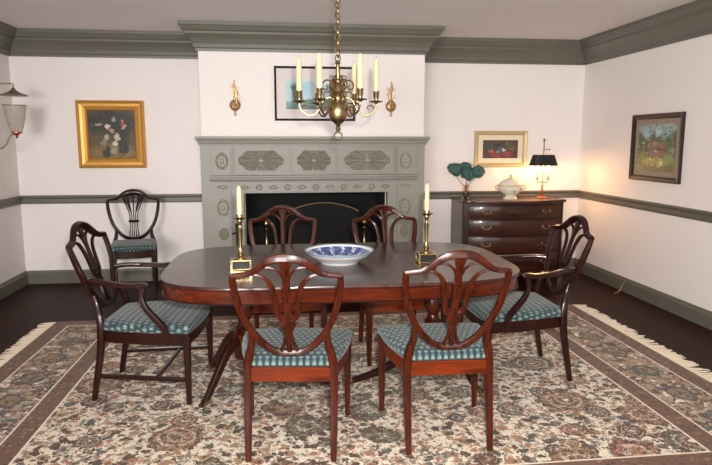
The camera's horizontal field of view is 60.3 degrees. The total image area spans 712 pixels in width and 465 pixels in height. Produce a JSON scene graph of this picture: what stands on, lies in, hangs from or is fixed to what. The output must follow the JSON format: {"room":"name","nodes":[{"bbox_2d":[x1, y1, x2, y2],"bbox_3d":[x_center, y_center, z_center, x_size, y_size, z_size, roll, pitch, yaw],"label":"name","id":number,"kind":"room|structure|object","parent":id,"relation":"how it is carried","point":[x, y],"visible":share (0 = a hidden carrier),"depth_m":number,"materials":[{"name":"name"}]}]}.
{"room":"dining room","nodes":[
{"label":"dining room","id":0,"kind":"room"},
{"bbox_2d":[0,54,25,283],"bbox_3d":[-2.847,-0.070,1.764,0.120,2.457,8.578,-1,9,-7],"label":"wall","id":1,"kind":"structure","parent":0,"point":[12,253],"depth_m":5.79,"materials":[{"name":"white paint"}]},
{"bbox_2d":[0,83,27,149],"bbox_3d":[-3.054,-1.026,5.356,0.369,0.612,0.228,-1,9,-7],"label":"wall lantern","id":2,"kind":"object","parent":1,"relation":"attached to","point":[15,114],"visible":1,"depth_m":5.32,"materials":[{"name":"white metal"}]},
{"bbox_2d":[0,271,28,299],"bbox_3d":[-2.776,1.078,1.944,0.022,0.134,8.578,-1,9,-7],"label":"baseboard","id":3,"kind":"structure","parent":1,"relation":"attached to","point":[14,284],"depth_m":5.80,"materials":[{"name":"grey paint"}]},
{"bbox_2d":[0,194,201,208],"bbox_3d":[-1.877,0.289,1.938,1.835,0.084,8.578,-1,9,-7],"label":"trim","id":4,"kind":"structure","parent":1,"relation":"attached to","point":[26,199],"depth_m":6.09,"materials":[{"name":"grey paint"}]},
{"bbox_2d":[9,56,584,270],"bbox_3d":[-0.440,-0.760,6.390,6.037,2.457,0.120,-1,9,-7],"label":"wall","id":5,"kind":"structure","parent":0,"point":[461,99],"depth_m":6.18,"materials":[{"name":"white paint"}]},
{"bbox_2d":[28,267,165,283],"bbox_3d":[-2.387,0.435,6.255,1.813,0.134,0.022,-1,9,-7],"label":"baseboard","id":6,"kind":"structure","parent":5,"relation":"attached to","point":[124,274],"depth_m":6.20,"materials":[{"name":"grey paint"}]},
{"bbox_2d":[75,100,146,167],"bbox_3d":[-2.406,-0.965,6.028,0.635,0.655,0.052,-1,9,-7],"label":"framed picture","id":7,"kind":"object","parent":5,"relation":"attached to","point":[110,133],"visible":1,"depth_m":6.04},
{"bbox_2d":[87,110,135,157],"bbox_3d":[-2.409,-0.969,6.051,0.445,0.465,0.002,-1,9,-7],"label":"painting","id":8,"kind":"object","parent":7,"relation":"attached to","point":[110,133],"depth_m":6.05},
{"bbox_2d":[473,131,527,166],"bbox_3d":[1.546,-0.889,6.538,0.582,0.386,0.035,-1,9,-7],"label":"framed picture","id":9,"kind":"object","parent":5,"relation":"attached to","point":[491,148],"visible":0.97,"depth_m":6.55},
{"bbox_2d":[483,140,517,157],"bbox_3d":[1.544,-0.892,6.553,0.388,0.192,0.002,-1,9,-7],"label":"painting","id":10,"kind":"object","parent":9,"relation":"attached to","point":[491,148],"depth_m":6.55},
{"bbox_2d":[565,258,573,267],"bbox_3d":[1.501,0.364,6.726,1.859,0.134,0.022,-1,9,-7],"label":"baseboard","id":11,"kind":"structure","parent":5,"relation":"attached to","point":[571,263],"depth_m":6.83,"materials":[{"name":"grey paint"}]},
{"bbox_2d":[198,51,424,244],"bbox_3d":[-0.421,-0.709,6.049,2.080,2.457,0.570,-1,9,-7],"label":"wall","id":12,"kind":"structure","parent":0,"point":[252,72],"depth_m":5.66,"materials":[{"name":"white paint"}]},
{"bbox_2d":[229,80,240,115],"bbox_3d":[-1.099,-1.221,5.537,0.102,0.325,0.120,-1,9,-7],"label":"wall sconce","id":13,"kind":"object","parent":12,"relation":"attached to","point":[235,105],"visible":1,"depth_m":5.58,"materials":[{"name":"metal"}]},
{"bbox_2d":[274,66,354,120],"bbox_3d":[-0.379,-1.283,5.667,0.748,0.492,0.022,-1,9,-7],"label":"framed picture","id":14,"kind":"object","parent":12,"relation":"attached to","point":[286,109],"visible":0.69,"depth_m":5.66,"materials":[{"name":"black paint"}]},
{"bbox_2d":[286,78,343,108],"bbox_3d":[-0.380,-1.284,5.675,0.538,0.282,0.002,-1,9,-7],"label":"painting","id":15,"kind":"object","parent":14,"relation":"attached to","point":[308,84],"depth_m":5.66},
{"bbox_2d":[385,81,395,115],"bbox_3d":[0.335,-1.247,5.711,0.102,0.325,0.120,-1,9,-7],"label":"wall sconce","id":16,"kind":"object","parent":12,"relation":"attached to","point":[390,106],"visible":1,"depth_m":5.75,"materials":[{"name":"metal"}]},
{"bbox_2d":[0,0,695,39],"bbox_3d":[0.089,-1.387,1.932,6.037,0.100,8.818,-1,9,-7],"label":"ceiling","id":17,"kind":"structure","parent":0,"point":[521,19],"depth_m":4.99,"materials":[{"name":"white paint"}]},
{"bbox_2d":[293,0,382,140],"bbox_3d":[-0.099,-1.018,3.299,0.437,1.034,0.493,4,9,25],"label":"chandelier","id":18,"kind":"object","parent":17,"relation":"hanging from","point":[337,110],"visible":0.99,"depth_m":3.31,"materials":[{"name":"gold metal"}]},
{"bbox_2d":[296,57,301,90],"bbox_3d":[-0.308,-0.861,3.304,0.032,0.186,0.031,-1,9,-7],"label":"candle","id":19,"kind":"object","parent":18,"relation":"on","point":[298,62],"visible":1,"depth_m":3.29,"materials":[{"name":"beige wax"}]},
{"bbox_2d":[316,51,322,87],"bbox_3d":[-0.187,-0.835,3.134,0.032,0.186,0.031,-1,9,-7],"label":"candle","id":20,"kind":"object","parent":18,"relation":"on","point":[319,79],"visible":1,"depth_m":3.12,"materials":[{"name":"beige wax"}]},
{"bbox_2d":[352,61,356,93],"bbox_3d":[-0.010,-0.891,3.511,0.032,0.186,0.031,-1,9,-7],"label":"candle","id":21,"kind":"object","parent":18,"relation":"on","point":[354,66],"visible":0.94,"depth_m":3.50,"materials":[{"name":"beige wax"}]},
{"bbox_2d":[357,52,362,87],"bbox_3d":[0.022,-0.838,3.152,0.032,0.186,0.031,-1,9,-7],"label":"candle","id":22,"kind":"object","parent":18,"relation":"on","point":[360,57],"visible":1,"depth_m":3.14,"materials":[{"name":"beige wax"}]},
{"bbox_2d":[373,57,378,90],"bbox_3d":[0.111,-0.866,3.341,0.032,0.186,0.031,-1,9,-7],"label":"candle","id":23,"kind":"object","parent":18,"relation":"on","point":[376,62],"visible":1,"depth_m":3.33,"materials":[{"name":"beige wax"}]},
{"bbox_2d":[0,273,711,374],"bbox_3d":[0.089,1.142,2.309,6.037,0.100,8.818,-1,9,-7],"label":"floor","id":24,"kind":"structure","parent":0,"point":[21,311],"depth_m":5.22,"materials":[{"name":"brown wood"}]},
{"bbox_2d":[106,189,159,300],"bbox_3d":[-2.086,0.092,5.749,0.492,0.961,0.638,-3,9,-17],"label":"chair","id":25,"kind":"object","parent":24,"relation":"on","point":[134,247],"visible":0.94,"depth_m":5.83,"materials":[{"name":"brown wood"}]},
{"bbox_2d":[263,218,268,244],"bbox_3d":[-0.876,0.182,6.046,0.221,0.705,0.370,-1,9,-7],"label":"andiron","id":26,"kind":"object","parent":24,"relation":"on","point":[265,223],"visible":0.17,"depth_m":5.85,"materials":[{"name":"gold metal"}]},
{"bbox_2d":[194,136,429,247],"bbox_3d":[-0.393,-0.177,5.857,2.150,1.462,1.048,-1,9,-7],"label":"fireplace surround","id":27,"kind":"object","parent":24,"relation":"on","point":[357,173],"visible":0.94,"depth_m":5.69,"materials":[{"name":"grey paint"}]},
{"bbox_2d":[232,223,237,245],"bbox_3d":[-1.084,0.245,5.607,0.110,0.660,0.110,-1,9,-7],"label":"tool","id":28,"kind":"object","parent":27,"relation":"on","point":[236,224],"visible":0.38,"depth_m":5.56,"materials":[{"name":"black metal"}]},
{"bbox_2d":[194,136,429,144],"bbox_3d":[-0.382,-0.847,5.666,2.150,0.080,0.150,-1,9,-7],"label":"mantel shelf","id":29,"kind":"object","parent":27,"relation":"attached to","point":[202,140],"depth_m":5.60,"materials":[{"name":"grey paint"}]},
{"bbox_2d":[288,202,358,243],"bbox_3d":[-0.315,0.116,6.014,0.685,0.835,0.033,-1,9,-7],"label":"fire screen","id":30,"kind":"object","parent":24,"relation":"on","point":[334,220],"visible":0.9,"depth_m":5.98,"materials":[{"name":"black metal"}]},
{"bbox_2d":[0,304,711,464],"bbox_3d":[-0.042,0.897,3.574,4.545,0.010,3.105,-1,9,-7],"label":"rug","id":31,"kind":"object","parent":24,"relation":"on","point":[628,400],"visible":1,"depth_m":3.25,"materials":[{"name":"fabric"}]},
{"bbox_2d":[65,221,212,404],"bbox_3d":[-1.220,0.413,3.511,0.721,0.966,0.615,0,8,-1],"label":"armchair","id":32,"kind":"object","parent":31,"relation":"on","point":[171,325],"visible":0.92,"depth_m":3.33,"materials":[{"name":"brown wood"}]},
{"bbox_2d":[243,205,326,365],"bbox_3d":[-0.484,0.327,4.107,0.544,0.961,0.638,-1,9,-7],"label":"dining chair","id":33,"kind":"object","parent":31,"relation":"on","point":[282,209],"visible":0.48,"depth_m":4.29,"materials":[{"name":"brown wood"}]},
{"bbox_2d":[229,254,351,461],"bbox_3d":[-0.291,0.515,2.849,0.544,0.961,0.638,0,8,0],"label":"dining chair","id":34,"kind":"object","parent":31,"relation":"on","point":[288,353],"visible":1,"depth_m":2.72,"materials":[{"name":"brown wood"}]},
{"bbox_2d":[160,242,519,410],"bbox_3d":[-0.091,0.525,3.525,1.889,0.739,1.209,-1,9,-7],"label":"dining table","id":35,"kind":"object","parent":31,"relation":"on","point":[199,276],"visible":0.55,"depth_m":3.16,"materials":[{"name":"brown wood"}]},
{"bbox_2d":[230,214,251,270],"bbox_3d":[-0.609,0.048,3.227,0.108,0.292,0.108,-2,9,-11],"label":"candlestick","id":36,"kind":"object","parent":35,"relation":"on","point":[240,262],"visible":0.99,"depth_m":3.20,"materials":[{"name":"gold metal"}]},
{"bbox_2d":[236,186,241,213],"bbox_3d":[-0.609,-0.173,3.194,0.028,0.167,0.027,-1,9,-7],"label":"candle","id":37,"kind":"object","parent":36,"relation":"on","point":[238,192],"visible":1,"depth_m":3.19,"materials":[{"name":"beige wax"}]},
{"bbox_2d":[305,244,373,265],"bbox_3d":[-0.094,0.130,3.430,0.388,0.070,0.388,-1,9,-7],"label":"bowl","id":38,"kind":"object","parent":35,"relation":"on","point":[327,254],"visible":1,"depth_m":3.50,"materials":[{"name":"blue ceramic"}]},
{"bbox_2d":[414,210,437,263],"bbox_3d":[0.392,0.021,3.413,0.108,0.292,0.108,-1,9,-7],"label":"candlestick","id":39,"kind":"object","parent":35,"relation":"on","point":[424,256],"visible":0.98,"depth_m":3.39,"materials":[{"name":"gold metal"}]},
{"bbox_2d":[424,181,428,209],"bbox_3d":[0.392,-0.201,3.380,0.028,0.167,0.027,-1,9,-7],"label":"candle","id":40,"kind":"object","parent":39,"relation":"on","point":[426,205],"visible":1,"depth_m":3.37,"materials":[{"name":"beige wax"}]},
{"bbox_2d":[352,205,446,365],"bbox_3d":[0.262,0.322,4.142,0.544,0.961,0.638,-2,9,-14],"label":"dining chair","id":41,"kind":"object","parent":31,"relation":"on","point":[370,307],"visible":0.45,"depth_m":4.26,"materials":[{"name":"brown wood"}]},
{"bbox_2d":[378,250,511,454],"bbox_3d":[0.412,0.503,2.930,0.544,0.961,0.638,-1,9,-5],"label":"dining chair","id":42,"kind":"object","parent":31,"relation":"on","point":[452,347],"visible":1,"depth_m":2.79,"materials":[{"name":"brown wood"}]},
{"bbox_2d":[459,215,593,380],"bbox_3d":[1.026,0.377,3.753,0.721,0.966,0.615,-1,9,-7],"label":"armchair","id":43,"kind":"object","parent":31,"relation":"on","point":[527,310],"visible":0.9,"depth_m":3.59,"materials":[{"name":"brown wood"}]},
{"bbox_2d":[361,220,366,242],"bbox_3d":[0.061,0.166,6.160,0.221,0.705,0.370,-1,9,-7],"label":"andiron","id":44,"kind":"object","parent":24,"relation":"on","point":[364,223],"visible":0.16,"depth_m":5.96,"materials":[{"name":"gold metal"}]},
{"bbox_2d":[450,196,565,278],"bbox_3d":[1.579,0.066,6.380,1.088,0.838,0.547,-1,9,-7],"label":"dresser","id":45,"kind":"object","parent":24,"relation":"on","point":[497,225],"visible":0.69,"depth_m":6.13,"materials":[{"name":"brown wood"}]},
{"bbox_2d":[461,185,469,198],"bbox_3d":[1.137,-0.422,6.343,0.088,0.140,0.088,-1,9,-7],"label":"vase","id":46,"kind":"object","parent":45,"relation":"on","point":[465,193],"visible":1,"depth_m":6.31,"materials":[{"name":"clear glass"}]},
{"bbox_2d":[447,163,462,180],"bbox_3d":[1.027,-0.542,6.307,0.168,0.355,0.158,5,10,28],"label":"stem","id":47,"kind":"object","parent":46,"relation":"in","point":[455,169],"visible":1,"depth_m":6.24,"materials":[{"name":"teal plant"}]},
{"bbox_2d":[460,162,471,184],"bbox_3d":[1.134,-0.554,6.371,0.148,0.361,0.149,-1,9,-7],"label":"stem","id":48,"kind":"object","parent":46,"relation":"in","point":[464,164],"visible":0.56,"depth_m":6.31,"materials":[{"name":"teal plant"}]},
{"bbox_2d":[460,168,474,184],"bbox_3d":[1.140,-0.512,6.280,0.152,0.304,0.156,-1,9,-7],"label":"stem","id":49,"kind":"object","parent":46,"relation":"in","point":[465,173],"visible":1,"depth_m":6.23,"materials":[{"name":"teal plant"}]},
{"bbox_2d":[468,165,484,184],"bbox_3d":[1.253,-0.536,6.337,0.180,0.334,0.160,6,11,36],"label":"stem","id":50,"kind":"object","parent":46,"relation":"in","point":[478,170],"visible":0.91,"depth_m":6.27,"materials":[{"name":"teal plant"}]},
{"bbox_2d":[495,174,525,199],"bbox_3d":[1.583,-0.470,6.269,0.231,0.255,0.245,7,11,39],"label":"soup tureen","id":51,"kind":"object","parent":45,"relation":"on","point":[510,187],"visible":1,"depth_m":6.21,"materials":[{"name":"beige ceramic"}]},
{"bbox_2d":[529,138,557,198],"bbox_3d":[1.942,-0.666,6.355,0.292,0.618,0.170,-1,9,-7],"label":"table lamp","id":52,"kind":"object","parent":45,"relation":"on","point":[543,160],"visible":1,"depth_m":6.29,"materials":[{"name":"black metal"}]},
{"bbox_2d":[575,34,711,311],"bbox_3d":[3.026,-0.176,2.477,0.120,2.457,8.578,-1,9,-7],"label":"wall","id":53,"kind":"structure","parent":0,"point":[671,255],"depth_m":5.41,"materials":[{"name":"white paint"}]},
{"bbox_2d":[0,0,711,64],"bbox_3d":[0.089,-1.221,1.957,5.797,0.237,8.578,-1,9,-7],"label":"trim","id":54,"kind":"structure","parent":53,"relation":"attached to","point":[691,20],"depth_m":5.68,"materials":[{"name":"grey paint"}]},
{"bbox_2d":[424,190,711,222],"bbox_3d":[2.033,0.218,2.413,1.882,0.084,8.578,-1,9,-7],"label":"trim","id":55,"kind":"structure","parent":53,"relation":"attached to","point":[689,213],"depth_m":6.10,"materials":[{"name":"grey paint"}]},
{"bbox_2d":[573,258,711,329],"bbox_3d":[2.955,0.974,2.640,0.022,0.134,8.578,-1,9,-7],"label":"baseboard","id":56,"kind":"structure","parent":53,"relation":"attached to","point":[698,315],"depth_m":5.38,"materials":[{"name":"grey paint"}]},
{"bbox_2d":[628,111,685,183],"bbox_3d":[2.596,-0.736,5.318,0.028,0.585,0.725,-1,9,-7],"label":"framed picture","id":57,"kind":"object","parent":53,"relation":"attached to","point":[657,140],"visible":1,"depth_m":5.29,"materials":[{"name":"brown wood"}]},
{"bbox_2d":[637,123,677,172],"bbox_3d":[2.608,-0.736,5.319,0.002,0.405,0.545,-1,9,-7],"label":"painting","id":58,"kind":"object","parent":57,"relation":"attached to","point":[657,143],"depth_m":5.30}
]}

